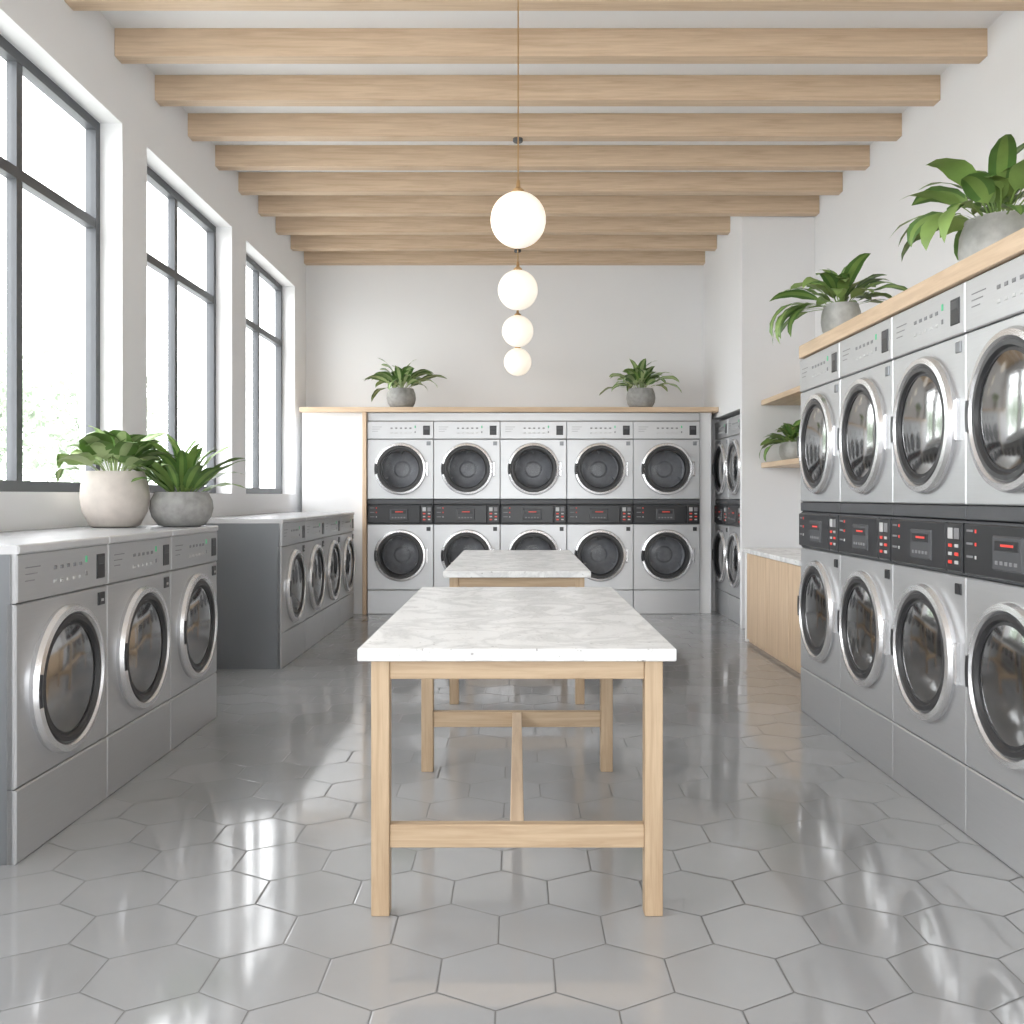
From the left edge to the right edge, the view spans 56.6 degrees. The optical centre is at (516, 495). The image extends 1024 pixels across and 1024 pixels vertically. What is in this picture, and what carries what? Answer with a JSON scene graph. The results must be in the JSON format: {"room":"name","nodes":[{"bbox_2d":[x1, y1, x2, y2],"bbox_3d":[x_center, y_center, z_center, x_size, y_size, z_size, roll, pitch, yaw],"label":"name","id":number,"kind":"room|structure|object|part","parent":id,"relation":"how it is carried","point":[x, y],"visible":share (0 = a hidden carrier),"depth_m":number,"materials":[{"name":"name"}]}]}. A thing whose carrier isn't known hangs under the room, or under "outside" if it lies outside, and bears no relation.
{"room":"laundry","nodes":[
{"label":"laundry","id":0,"kind":"room"},
{"bbox_2d":[0,0,305,531],"bbox_3d":[-2.435,-0.743,3.700,0.250,3.885,13.400,0,0,0],"label":"wall","id":1,"kind":"structure","parent":0,"point":[75,50],"depth_m":5.83,"materials":[{"name":"paint"}]},
{"bbox_2d":[0,35,99,491],"bbox_3d":[-2.470,-1.100,4.670,0.060,2.160,1.780,0,0,0],"label":"frame","id":2,"kind":"object","parent":1,"relation":"attached to","point":[18,66],"visible":0.82,"depth_m":4.70,"materials":[{"name":"grey metal"}]},
{"bbox_2d":[147,166,215,492],"bbox_3d":[-2.470,-1.100,6.815,0.060,2.160,1.770,0,0,0],"label":"frame","id":3,"kind":"object","parent":1,"relation":"attached to","point":[175,200],"visible":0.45,"depth_m":6.84,"materials":[{"name":"grey metal"}]},
{"bbox_2d":[246,254,281,493],"bbox_3d":[-2.470,-1.100,8.990,0.060,2.160,1.780,0,0,0],"label":"frame","id":4,"kind":"object","parent":1,"relation":"attached to","point":[276,340],"visible":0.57,"depth_m":9.24,"materials":[{"name":"grey metal"}]},
{"bbox_2d":[306,265,702,406],"bbox_3d":[0.170,-0.743,10.500,5.460,3.885,0.200,0,0,0],"label":"wall","id":5,"kind":"structure","parent":0,"point":[588,322],"depth_m":10.40,"materials":[{"name":"paint"}]},
{"bbox_2d":[699,413,710,612],"bbox_3d":[1.925,0.175,10.050,0.120,2.050,0.700,0,0,0],"label":"trim","id":6,"kind":"structure","parent":5,"relation":"attached to","point":[705,418],"depth_m":9.70,"materials":[{"name":"paint"}]},
{"bbox_2d":[299,407,718,414],"bbox_3d":[-0.081,-0.875,10.000,4.238,0.050,0.800,0,0,0],"label":"wall shelf","id":7,"kind":"object","parent":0,"point":[712,410],"depth_m":9.60,"materials":[{"name":"beige wood"}]},
{"bbox_2d":[365,358,446,406],"bbox_3d":[-1.167,-1.159,9.861,0.896,0.513,0.741,0,0,0],"label":"potted plant","id":8,"kind":"object","parent":7,"relation":"on","point":[400,396],"visible":0.98,"depth_m":9.75,"materials":[{"name":"green plant"}]},
{"bbox_3d":[-1.200,-1.006,9.860,0.300,0.209,0.300,0,0,0],"label":"pot","id":9,"kind":"part","parent":8,"relation":"part of","materials":[{"name":"concrete"}]},
{"bbox_2d":[599,358,681,406],"bbox_3d":[1.274,-1.158,9.866,0.742,0.512,0.776,0,0,-21],"label":"potted plant","id":10,"kind":"object","parent":7,"relation":"on","point":[640,376],"visible":0.98,"depth_m":9.75,"materials":[{"name":"green plant"}]},
{"bbox_3d":[1.285,-1.006,9.860,0.300,0.209,0.300,0,0,0],"label":"pot","id":11,"kind":"part","parent":10,"relation":"part of","materials":[{"name":"concrete"}]},
{"bbox_2d":[0,610,1023,1023],"bbox_3d":[0.170,1.250,3.700,5.460,0.100,13.800,0,0,0],"label":"floor","id":12,"kind":"structure","parent":0,"point":[227,881],"depth_m":2.96,"materials":[{"name":"tile"}]},
{"bbox_2d":[0,536,108,864],"bbox_3d":[-1.943,0.680,3.430,0.710,1.040,0.686,0,0,0],"label":"washing machine","id":13,"kind":"object","parent":12,"relation":"on","point":[53,589],"visible":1,"depth_m":3.29,"materials":[{"name":"metal"}]},
{"bbox_2d":[0,530,171,797],"bbox_3d":[-1.943,0.680,4.120,0.710,1.040,0.686,0,0,0],"label":"washing machine","id":14,"kind":"object","parent":12,"relation":"on","point":[139,561],"visible":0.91,"depth_m":4.05,"materials":[{"name":"metal"}]},
{"bbox_2d":[36,525,217,750],"bbox_3d":[-1.943,0.680,4.810,0.710,1.040,0.686,0,0,0],"label":"washing machine","id":15,"kind":"object","parent":12,"relation":"on","point":[193,572],"visible":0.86,"depth_m":4.72,"materials":[{"name":"metal"}]},
{"bbox_2d":[55,425,179,526],"bbox_3d":[-2.005,-0.097,4.870,0.571,0.510,0.661,0,0,0],"label":"potted plant","id":16,"kind":"object","parent":15,"relation":"on","point":[108,498],"visible":0.95,"depth_m":4.75,"materials":[{"name":"green plant"}]},
{"bbox_3d":[-2.060,0.016,4.870,0.336,0.284,0.336,0,0,0],"label":"pot","id":17,"kind":"part","parent":16,"relation":"part of","materials":[{"name":"ceramic"}]},
{"bbox_2d":[110,433,246,526],"bbox_3d":[-1.771,-0.088,4.971,0.751,0.492,0.676,0,0,-44],"label":"potted plant","id":18,"kind":"object","parent":15,"relation":"on","point":[171,508],"visible":0.96,"depth_m":4.90,"materials":[{"name":"green plant"}]},
{"bbox_3d":[-1.765,0.069,5.000,0.320,0.179,0.320,0,0,0],"label":"pot","id":19,"kind":"part","parent":18,"relation":"part of","materials":[{"name":"concrete"}]},
{"bbox_2d":[205,517,305,668],"bbox_3d":[-1.947,0.680,6.952,0.710,1.040,0.721,0,0,0],"label":"washing machine","id":20,"kind":"object","parent":12,"relation":"on","point":[261,570],"visible":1,"depth_m":6.59,"materials":[{"name":"metal"}]},
{"bbox_2d":[222,515,324,650],"bbox_3d":[-1.947,0.680,7.678,0.710,1.040,0.721,0,0,0],"label":"washing machine","id":21,"kind":"object","parent":12,"relation":"on","point":[314,524],"visible":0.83,"depth_m":7.58,"materials":[{"name":"metal"}]},
{"bbox_2d":[251,513,340,636],"bbox_3d":[-1.947,0.680,8.402,0.710,1.040,0.721,0,0,0],"label":"washing machine","id":22,"kind":"object","parent":12,"relation":"on","point":[332,554],"visible":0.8,"depth_m":8.31,"materials":[{"name":"metal"}]},
{"bbox_2d":[280,512,354,624],"bbox_3d":[-1.947,0.680,9.127,0.710,1.040,0.721,0,0,0],"label":"washing machine","id":23,"kind":"object","parent":12,"relation":"on","point":[347,550],"visible":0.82,"depth_m":9.05,"materials":[{"name":"metal"}]},
{"bbox_2d":[302,413,361,613],"bbox_3d":[-1.879,0.175,10.040,0.623,2.050,0.720,0,0,0],"label":"wall partition","id":24,"kind":"structure","parent":12,"relation":"on","point":[331,442],"depth_m":9.68,"materials":[{"name":"white paint"}]},
{"bbox_2d":[362,412,366,613],"bbox_3d":[-1.547,0.175,10.010,0.040,2.050,0.780,0,0,0],"label":"trim","id":25,"kind":"structure","parent":24,"relation":"attached to","point":[364,414],"depth_m":9.62,"materials":[{"name":"brown wood"}]},
{"bbox_2d":[367,421,433,613],"bbox_3d":[-1.187,0.220,10.000,0.673,1.960,0.760,0,0,0],"label":"washer","id":26,"kind":"object","parent":12,"relation":"on","point":[400,454],"visible":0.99,"depth_m":9.66,"materials":[{"name":"metal"}]},
{"bbox_2d":[367,413,699,420],"bbox_3d":[0.169,-0.807,10.040,3.388,0.085,0.720,0,0,0],"label":"trim","id":27,"kind":"structure","parent":26,"relation":"on","point":[370,416],"depth_m":9.68,"materials":[{"name":"metal"}]},
{"bbox_2d":[434,421,499,586],"bbox_3d":[-0.509,0.220,10.000,0.673,1.960,0.760,0,0,0],"label":"washer","id":28,"kind":"object","parent":12,"relation":"on","point":[466,453],"visible":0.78,"depth_m":9.66,"materials":[{"name":"metal"}]},
{"bbox_2d":[357,587,676,915],"bbox_3d":[0.000,0.817,3.605,0.905,0.767,1.830,0,0,0],"label":"folding table","id":29,"kind":"object","parent":12,"relation":"on","point":[439,632],"visible":1,"depth_m":2.72,"materials":[{"name":"stone"}]},
{"bbox_3d":[-0.391,0.835,2.736,0.052,0.731,0.052,0,0,0],"label":"leg","id":30,"kind":"part","parent":29,"relation":"part of","materials":[{"name":"brown wood"}]},
{"bbox_3d":[-0.391,0.835,4.156,0.052,0.731,0.052,0,0,0],"label":"leg","id":31,"kind":"part","parent":29,"relation":"part of","materials":[{"name":"brown wood"}]},
{"bbox_3d":[0.391,0.835,4.156,0.052,0.731,0.052,0,0,0],"label":"leg","id":32,"kind":"part","parent":29,"relation":"part of","materials":[{"name":"brown wood"}]},
{"bbox_3d":[0.391,0.835,2.736,0.052,0.731,0.052,0,0,0],"label":"leg","id":33,"kind":"part","parent":29,"relation":"part of","materials":[{"name":"brown wood"}]},
{"bbox_2d":[443,550,590,703],"bbox_3d":[0.000,0.817,6.525,0.850,0.767,2.150,0,0,0],"label":"folding table","id":34,"kind":"object","parent":12,"relation":"on","point":[471,568],"visible":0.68,"depth_m":5.52,"materials":[{"name":"stone"}]},
{"bbox_3d":[-0.363,0.835,5.496,0.052,0.731,0.052,0,0,0],"label":"leg","id":35,"kind":"part","parent":34,"relation":"part of","materials":[{"name":"brown wood"}]},
{"bbox_3d":[0.363,0.835,5.496,0.052,0.731,0.052,0,0,0],"label":"leg","id":36,"kind":"part","parent":34,"relation":"part of","materials":[{"name":"brown wood"}]},
{"bbox_2d":[500,421,566,549],"bbox_3d":[0.168,0.220,10.000,0.673,1.960,0.760,0,0,0],"label":"washer","id":37,"kind":"object","parent":12,"relation":"on","point":[533,454],"visible":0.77,"depth_m":9.66,"materials":[{"name":"metal"}]},
{"bbox_2d":[567,421,632,606],"bbox_3d":[0.845,0.220,10.000,0.673,1.960,0.760,0,0,0],"label":"washer","id":38,"kind":"object","parent":12,"relation":"on","point":[599,453],"visible":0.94,"depth_m":9.66,"materials":[{"name":"metal"}]},
{"bbox_2d":[633,421,699,613],"bbox_3d":[1.522,0.220,10.000,0.673,1.960,0.760,0,0,0],"label":"washer","id":39,"kind":"object","parent":12,"relation":"on","point":[666,454],"visible":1,"depth_m":9.66,"materials":[{"name":"metal"}]},
{"bbox_2d":[712,419,728,617],"bbox_3d":[2.325,0.220,9.617,0.590,1.960,0.606,0,0,0],"label":"washer","id":40,"kind":"object","parent":12,"relation":"on","point":[721,428],"visible":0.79,"depth_m":9.57,"materials":[{"name":"metal"}]},
{"bbox_2d":[725,414,739,624],"bbox_3d":[2.325,0.220,9.006,0.590,1.960,0.606,0,0,0],"label":"washer","id":41,"kind":"object","parent":12,"relation":"on","point":[732,464],"visible":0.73,"depth_m":8.99,"materials":[{"name":"metal"}]},
{"bbox_2d":[743,548,801,673],"bbox_3d":[2.284,0.815,6.635,0.827,0.770,2.490,0,0,0],"label":"base cabinet","id":42,"kind":"object","parent":12,"relation":"on","point":[772,575],"visible":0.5,"depth_m":6.99,"materials":[{"name":"brown wood"}]},
{"bbox_3d":[2.292,0.833,7.845,0.809,0.735,0.050,0,0,0],"label":"panel","id":43,"kind":"part","parent":42,"relation":"part of","materials":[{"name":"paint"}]},
{"bbox_3d":[1.899,0.820,7.507,0.022,0.700,0.594,0,0,0],"label":"door","id":44,"kind":"part","parent":42,"relation":"part of","materials":[{"name":"brown wood"}]},
{"bbox_2d":[743,548,800,565],"bbox_3d":[2.284,0.448,6.635,0.827,0.035,2.490,0,0,0],"label":"countertop","id":45,"kind":"structure","parent":42,"relation":"on","point":[787,555],"depth_m":7.18,"materials":[{"name":"stone"}]},
{"bbox_3d":[1.899,0.820,6.907,0.022,0.700,0.594,0,0,0],"label":"door","id":46,"kind":"part","parent":42,"relation":"part of","materials":[{"name":"brown wood"}]},
{"bbox_3d":[1.899,0.820,6.307,0.022,0.700,0.594,0,0,0],"label":"door","id":47,"kind":"part","parent":42,"relation":"part of","materials":[{"name":"brown wood"}]},
{"bbox_2d":[797,342,842,738],"bbox_3d":[2.120,0.220,5.003,1.140,1.960,0.651,0,0,0],"label":"washer","id":48,"kind":"object","parent":12,"relation":"on","point":[818,600],"visible":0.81,"depth_m":4.93,"materials":[{"name":"metal"}]},
{"bbox_2d":[837,317,895,778],"bbox_3d":[2.120,0.220,4.348,1.140,1.960,0.651,0,0,0],"label":"washer","id":49,"kind":"object","parent":12,"relation":"on","point":[865,612],"visible":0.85,"depth_m":4.27,"materials":[{"name":"metal"}]},
{"bbox_2d":[890,282,969,833],"bbox_3d":[2.120,0.220,3.692,1.140,1.960,0.651,0,0,0],"label":"washer","id":50,"kind":"object","parent":12,"relation":"on","point":[928,636],"visible":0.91,"depth_m":3.61,"materials":[{"name":"metal"}]},
{"bbox_2d":[964,254,1023,876],"bbox_3d":[2.120,0.220,3.038,1.140,1.960,0.651,0,0,0],"label":"washer","id":51,"kind":"object","parent":12,"relation":"on","point":[994,405],"visible":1,"depth_m":3.12,"materials":[{"name":"metal"}]},
{"bbox_2d":[100,11,1003,171],"bbox_3d":[0.170,-2.745,3.700,5.460,0.120,13.800,0,0,0],"label":"ceiling","id":52,"kind":"structure","parent":0,"point":[117,19],"depth_m":5.92,"materials":[{"name":"paint"}]},
{"bbox_2d":[276,216,729,234],"bbox_3d":[-0.135,-2.604,9.136,4.350,0.161,0.100,0,0,0],"label":"ceiling beam","id":53,"kind":"structure","parent":52,"relation":"attached to","point":[285,225],"depth_m":9.09,"materials":[{"name":"brown wood"}]},
{"bbox_2d":[291,235,716,250],"bbox_3d":[-0.135,-2.604,9.742,4.350,0.161,0.100,0,0,0],"label":"ceiling beam","id":54,"kind":"structure","parent":52,"relation":"attached to","point":[298,242],"depth_m":9.69,"materials":[{"name":"brown wood"}]},
{"bbox_2d":[304,251,704,264],"bbox_3d":[-0.135,-2.604,10.348,4.350,0.161,0.100,0,0,0],"label":"ceiling beam","id":55,"kind":"structure","parent":52,"relation":"attached to","point":[310,257],"depth_m":10.30,"materials":[{"name":"brown wood"}]},
{"bbox_2d":[502,310,532,346],"bbox_3d":[0.006,-1.932,8.530,0.280,1.184,0.280,0,0,0],"label":"pendant lamp","id":56,"kind":"object","parent":52,"relation":"hanging from","point":[517,330],"visible":0.89,"depth_m":8.43,"materials":[{"name":"white glass"}]},
{"bbox_2d":[504,249,530,375],"bbox_3d":[0.006,-1.879,9.742,0.280,1.290,0.280,0,0,0],"label":"pendant lamp","id":57,"kind":"object","parent":52,"relation":"hanging from","point":[517,361],"visible":0.94,"depth_m":9.65,"materials":[{"name":"white"}]},
{"bbox_3d":[0.006,-1.374,9.742,0.280,0.280,0.280,0,0,0],"label":"globe","id":58,"kind":"part","parent":57,"relation":"part of","materials":[{"name":"white glass"}]},
{"bbox_2d":[498,137,537,309],"bbox_3d":[0.006,-1.919,6.712,0.280,1.209,0.280,0,0,0],"label":"pendant lamp","id":59,"kind":"object","parent":52,"relation":"hanging from","point":[517,289],"visible":0.97,"depth_m":6.62,"materials":[{"name":"white glass"}]},
{"bbox_3d":[0.006,-1.455,6.712,0.280,0.280,0.280,0,0,0],"label":"globe","id":60,"kind":"part","parent":59,"relation":"part of","materials":[{"name":"white glass"}]},
{"bbox_3d":[0.006,-2.084,6.712,0.070,0.879,0.070,0,0,0],"label":"cord","id":61,"kind":"part","parent":59,"relation":"part of","materials":[{"name":"gold metal"}]},
{"bbox_2d":[491,0,545,248],"bbox_3d":[0.006,-1.970,4.800,0.280,1.430,0.280,0,0,0],"label":"pendant lamp","id":62,"kind":"object","parent":52,"relation":"hanging from","point":[518,218],"visible":1,"depth_m":4.71,"materials":[{"name":"white glass"}]},
{"bbox_3d":[0.006,-2.135,4.800,0.070,1.100,0.070,0,0,0],"label":"cord","id":63,"kind":"part","parent":62,"relation":"part of","materials":[{"name":"gold metal"}]},
{"bbox_3d":[0.006,-1.395,4.800,0.280,0.280,0.280,0,0,0],"label":"globe","id":64,"kind":"part","parent":62,"relation":"part of","materials":[{"name":"white glass"}]},
{"bbox_2d":[258,195,818,215],"bbox_3d":[0.195,-2.604,8.530,5.010,0.161,0.100,0,0,0],"label":"ceiling beam","id":65,"kind":"structure","parent":52,"relation":"attached to","point":[268,205],"depth_m":8.48,"materials":[{"name":"brown wood"}]},
{"bbox_2d":[238,172,842,194],"bbox_3d":[0.195,-2.604,7.924,5.010,0.161,0.100,0,0,0],"label":"ceiling beam","id":66,"kind":"structure","parent":52,"relation":"attached to","point":[249,183],"depth_m":7.87,"materials":[{"name":"brown wood"}]},
{"bbox_2d":[215,145,869,169],"bbox_3d":[0.195,-2.604,7.318,5.010,0.161,0.100,0,0,0],"label":"ceiling beam","id":67,"kind":"structure","parent":52,"relation":"attached to","point":[227,157],"depth_m":7.27,"materials":[{"name":"brown wood"}]},
{"bbox_2d":[64,0,1023,10],"bbox_3d":[0.195,-2.604,4.894,5.010,0.161,0.100,0,0,0],"label":"ceiling beam","id":68,"kind":"structure","parent":52,"relation":"attached to","point":[76,5],"depth_m":4.89,"materials":[{"name":"brown wood"}]},
{"bbox_2d":[188,113,901,140],"bbox_3d":[0.195,-2.604,6.712,5.010,0.161,0.100,0,0,0],"label":"ceiling beam","id":69,"kind":"structure","parent":52,"relation":"attached to","point":[201,126],"depth_m":6.66,"materials":[{"name":"brown wood"}]},
{"bbox_2d":[155,75,939,105],"bbox_3d":[0.195,-2.604,6.106,5.010,0.161,0.100,0,0,0],"label":"ceiling beam","id":70,"kind":"structure","parent":52,"relation":"attached to","point":[170,90],"depth_m":6.06,"materials":[{"name":"brown wood"}]},
{"bbox_2d":[115,28,986,63],"bbox_3d":[0.195,-2.604,5.500,5.010,0.161,0.100,0,0,0],"label":"ceiling beam","id":71,"kind":"structure","parent":52,"relation":"attached to","point":[132,45],"depth_m":5.45,"materials":[{"name":"brown wood"}]},
{"bbox_2d":[703,216,814,627],"bbox_3d":[2.370,-0.743,9.505,0.660,3.885,1.790,0,0,0],"label":"wall","id":72,"kind":"structure","parent":0,"point":[760,258],"depth_m":8.61,"materials":[{"name":"white paint"}]},
{"bbox_2d":[761,458,799,467],"bbox_3d":[2.455,-0.278,7.600,0.490,0.045,2.000,0,0,0],"label":"wall shelf","id":73,"kind":"object","parent":72,"relation":"attached to","point":[788,463],"depth_m":8.06,"materials":[{"name":"beige wood"}]},
{"bbox_2d":[759,419,800,460],"bbox_3d":[2.399,-0.485,8.311,0.563,0.380,0.558,0,0,0],"label":"potted plant","id":74,"kind":"object","parent":73,"relation":"on","point":[787,450],"visible":0.67,"depth_m":8.26,"materials":[{"name":"green plant"}]},
{"bbox_3d":[2.430,-0.387,8.330,0.260,0.169,0.260,0,0,0],"label":"pot","id":75,"kind":"part","parent":74,"relation":"part of","materials":[{"name":"ceramic"}]},
{"bbox_2d":[761,386,800,404],"bbox_3d":[2.455,-0.843,7.600,0.490,0.045,2.000,0,0,0],"label":"wall shelf","id":76,"kind":"object","parent":72,"relation":"attached to","point":[792,396],"depth_m":8.07,"materials":[{"name":"beige wood"}]},
{"bbox_2d":[815,11,1023,337],"bbox_3d":[2.800,-0.743,3.700,0.200,3.885,13.400,0,0,0],"label":"wall","id":77,"kind":"structure","parent":0,"point":[981,103],"depth_m":6.36,"materials":[{"name":"paint"}]},
{"bbox_2d":[799,228,1023,358],"bbox_3d":[2.136,-0.800,3.675,1.128,0.070,3.250,0,0,0],"label":"wall shelf","id":78,"kind":"object","parent":77,"relation":"attached to","point":[1010,247],"visible":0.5,"depth_m":3.64,"materials":[{"name":"brown wood"}]},
{"bbox_2d":[769,253,907,342],"bbox_3d":[1.696,-1.037,5.118,0.691,0.469,0.610,0,0,0],"label":"potted plant","id":79,"kind":"object","parent":78,"relation":"on","point":[840,286],"visible":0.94,"depth_m":5.03,"materials":[{"name":"green plant"}]},
{"bbox_3d":[1.740,-0.931,5.100,0.210,0.189,0.210,0,0,0],"label":"pot","id":80,"kind":"part","parent":79,"relation":"part of","materials":[{"name":"concrete"}]},
{"bbox_2d":[891,134,1023,260],"bbox_3d":[1.867,-1.111,3.743,0.772,0.548,0.776,0,0,-42],"label":"potted plant","id":81,"kind":"object","parent":78,"relation":"on","point":[997,189],"visible":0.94,"depth_m":3.64,"materials":[{"name":"green plant"}]},
{"bbox_3d":[1.900,-0.962,3.740,0.300,0.249,0.300,0,0,0],"label":"pot","id":82,"kind":"part","parent":81,"relation":"part of","materials":[{"name":"concrete"}]},
{"label":"outside","id":83,"kind":"structure","parent":0,"visible":0},
{"bbox_3d":[-41.430,1.410,25.000,77.140,0.180,130.000,0,0,0],"label":"ground","id":84,"kind":"structure","parent":83,"visible":0},
{"bbox_2d":[0,327,63,481],"bbox_3d":[-12.209,-1.432,18.729,5.998,5.504,5.847,0,0,13],"label":"tree","id":85,"kind":"object","parent":84,"relation":"on","point":[2,403],"visible":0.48,"depth_m":19.66,"materials":[{"name":"green plant"}]},
{"bbox_2d":[0,287,79,481],"bbox_3d":[-13.229,-1.932,23.334,6.910,6.504,7.088,0,0,31],"label":"tree","id":86,"kind":"object","parent":84,"relation":"on","point":[42,387],"visible":0.59,"depth_m":23.29,"materials":[{"name":"green plant"}]},
{"bbox_2d":[26,368,195,483],"bbox_3d":[-11.810,-1.182,26.970,5.315,5.003,5.452,0,0,-30],"label":"tree","id":87,"kind":"object","parent":84,"relation":"on","point":[61,433],"visible":0.1,"depth_m":26.61,"materials":[{"name":"green plant"}]},
{"bbox_2d":[3,323,252,481],"bbox_3d":[-13.723,-2.182,30.663,7.441,7.005,7.634,0,0,26],"label":"tree","id":88,"kind":"object","parent":84,"relation":"on","point":[75,381],"visible":0.12,"depth_m":30.34,"materials":[{"name":"green plant"}]}
]}

